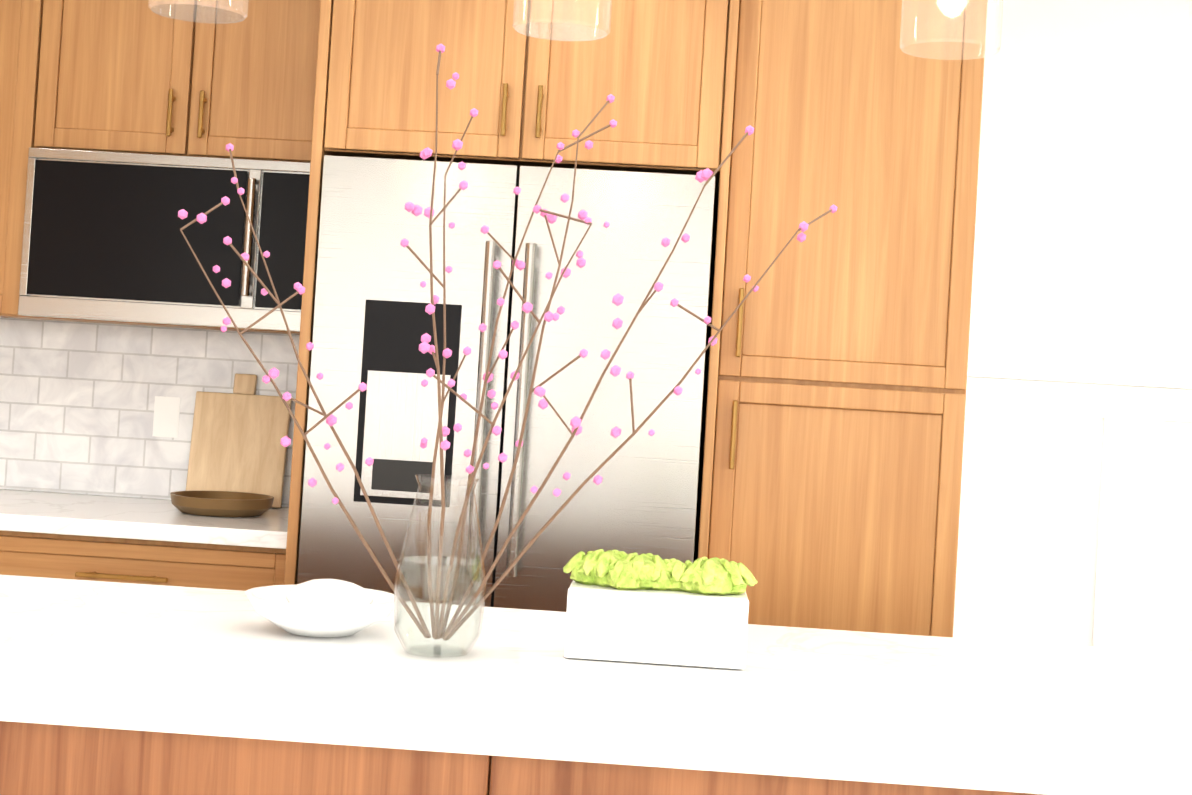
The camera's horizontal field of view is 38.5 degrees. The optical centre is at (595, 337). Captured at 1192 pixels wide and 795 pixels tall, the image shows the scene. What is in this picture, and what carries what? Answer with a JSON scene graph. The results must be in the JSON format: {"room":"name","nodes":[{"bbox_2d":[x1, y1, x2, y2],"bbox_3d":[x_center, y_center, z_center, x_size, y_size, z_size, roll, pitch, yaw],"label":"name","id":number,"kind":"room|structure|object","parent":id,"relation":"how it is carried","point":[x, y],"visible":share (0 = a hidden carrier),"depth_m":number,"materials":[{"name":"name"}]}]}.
{"room":"kitchen","nodes":[
{"label":"kitchen","id":0,"kind":"room"},
{"bbox_2d":[0,317,294,499],"bbox_3d":[-0.995,0.012,4.736,3.890,2.700,0.150,3,-1,3],"label":"wall","id":1,"kind":"structure","parent":0,"point":[0,317],"depth_m":4.67,"materials":[{"name":"white paint"}]},
{"bbox_2d":[0,0,63,319],"bbox_3d":[-1.803,-0.618,4.538,0.876,1.096,0.347,3,-1,3],"label":"upper cabinet","id":2,"kind":"object","parent":1,"relation":"attached to","point":[31,31],"depth_m":4.35,"materials":[{"name":"brown wood"}]},
{"bbox_2d":[0,318,299,506],"bbox_3d":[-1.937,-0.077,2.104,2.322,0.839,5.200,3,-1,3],"label":"tile backsplash","id":3,"kind":"structure","parent":1,"relation":"attached to","point":[97,409],"depth_m":4.66,"materials":[{"name":"white tile"}]},
{"bbox_2d":[44,0,320,334],"bbox_3d":[-1.049,-0.574,4.500,0.847,1.096,0.347,3,-1,3],"label":"upper cabinet","id":4,"kind":"object","parent":1,"relation":"attached to","point":[131,76],"depth_m":4.33,"materials":[{"name":"brown wood"}]},
{"bbox_2d":[18,148,309,331],"bbox_3d":[-1.053,-0.245,4.284,0.775,0.423,0.102,3,-1,3],"label":"microwave","id":5,"kind":"object","parent":4,"relation":"attached to","point":[104,239],"visible":0.77,"depth_m":4.27,"materials":[{"name":"silver metal"}]},
{"bbox_2d":[968,0,1191,375],"bbox_3d":[2.623,0.234,5.141,3.610,2.700,0.180,3,-1,3],"label":"wall","id":6,"kind":"structure","parent":0,"point":[1082,250],"depth_m":5.15,"materials":[{"name":"white paint"}]},
{"bbox_2d":[953,363,1191,652],"bbox_3d":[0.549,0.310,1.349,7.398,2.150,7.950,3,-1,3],"label":"trim","id":7,"kind":"structure","parent":6,"relation":"attached to","point":[1075,522],"depth_m":5.12,"materials":[{"name":"white paint"}]},
{"bbox_3d":[0.479,1.441,1.251,7.700,0.120,8.100,3,-1,3],"label":"floor","id":8,"kind":"structure","parent":0,"visible":0},
{"bbox_2d":[0,533,285,590],"bbox_3d":[-1.146,0.911,4.335,0.853,0.868,0.617,3,-1,3],"label":"base cabinet","id":9,"kind":"object","parent":8,"relation":"on","point":[21,554],"depth_m":4.04,"materials":[{"name":"brown wood"}]},
{"bbox_2d":[0,489,288,548],"bbox_3d":[-1.530,0.434,4.352,1.676,0.040,0.642,3,-1,3],"label":"countertop","id":10,"kind":"structure","parent":9,"relation":"on","point":[111,518],"depth_m":4.05,"materials":[{"name":"white stone"}]},
{"bbox_2d":[170,491,273,516],"bbox_3d":[-0.953,0.423,4.349,0.260,0.045,0.260,3,-1,3],"label":"bowl","id":11,"kind":"object","parent":10,"relation":"on","point":[224,503],"visible":1,"depth_m":4.26,"materials":[{"name":"brown wood"}]},
{"bbox_2d":[186,373,291,507],"bbox_3d":[-0.961,0.273,4.604,0.260,0.352,0.072,3,-1,3],"label":"cutting board","id":12,"kind":"object","parent":10,"relation":"on","point":[240,431],"visible":0.79,"depth_m":4.59,"materials":[{"name":"brown wood"}]},
{"bbox_2d":[0,727,963,794],"bbox_3d":[-0.140,0.940,2.530,2.260,0.856,0.730,3,-1,3],"label":"kitchen island","id":13,"kind":"object","parent":8,"relation":"on","point":[33,760],"depth_m":2.19,"materials":[{"name":"brown wood"}]},
{"bbox_2d":[0,575,1191,794],"bbox_3d":[-0.116,0.483,2.484,2.340,0.051,0.900,3,-1,3],"label":"island countertop","id":14,"kind":"structure","parent":13,"relation":"on","point":[806,705],"depth_m":2.19,"materials":[{"name":"white stone"}]},
{"bbox_2d":[245,579,398,636],"bbox_3d":[-0.409,0.399,2.550,0.230,0.080,0.230,3,-1,3],"label":"bowl","id":15,"kind":"object","parent":14,"relation":"on","point":[326,608],"visible":0.98,"depth_m":2.50,"materials":[{"name":"white ceramic"}]},
{"bbox_2d":[178,44,836,657],"bbox_3d":[-0.132,0.032,2.407,0.952,0.840,0.454,3,-1,3],"label":"vase","id":16,"kind":"object","parent":14,"relation":"on","point":[438,622],"visible":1,"depth_m":2.43,"materials":[{"name":"clear glass"}]},
{"bbox_2d":[563,549,757,669],"bbox_3d":[0.090,0.392,2.498,0.288,0.152,0.122,3,-1,3],"label":"succulent planter","id":17,"kind":"object","parent":14,"relation":"on","point":[623,606],"visible":1,"depth_m":2.44,"materials":[{"name":"white ceramic"}]},
{"bbox_2d":[297,155,715,611],"bbox_3d":[-0.213,0.503,4.189,0.900,1.780,0.783,3,-1,3],"label":"refrigerator","id":18,"kind":"object","parent":8,"relation":"on","point":[372,322],"visible":0.5,"depth_m":3.87,"materials":[{"name":"grey metal"}]},
{"bbox_2d":[284,0,987,637],"bbox_3d":[0.097,0.178,4.226,1.544,2.473,0.750,3,-1,3],"label":"tall cabinet","id":19,"kind":"object","parent":8,"relation":"on","point":[832,430],"visible":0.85,"depth_m":3.96,"materials":[{"name":"brown wood"}]},
{"bbox_3d":[0.645,-1.373,1.309,7.700,0.120,8.100,3,-1,3],"label":"ceiling","id":20,"kind":"structure","parent":0,"visible":0},
{"bbox_2d":[148,0,248,23],"bbox_3d":[-0.564,-0.916,2.538,0.148,0.874,0.148,3,-1,3],"label":"pendant light","id":21,"kind":"object","parent":20,"relation":"hanging from","point":[194,12],"visible":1,"depth_m":2.54,"materials":[{"name":"clear glass"}]},
{"bbox_2d":[512,0,611,40],"bbox_3d":[-0.025,-0.885,2.512,0.148,0.874,0.148,3,-1,3],"label":"pendant light","id":22,"kind":"object","parent":20,"relation":"hanging from","point":[568,30],"visible":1,"depth_m":2.51,"materials":[{"name":"clear glass"}]},
{"bbox_2d":[899,0,1002,59],"bbox_3d":[0.538,-0.852,2.483,0.148,0.874,0.148,3,-1,3],"label":"pendant light","id":23,"kind":"object","parent":20,"relation":"hanging from","point":[959,47],"visible":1,"depth_m":2.48,"materials":[{"name":"clear glass"}]}
]}

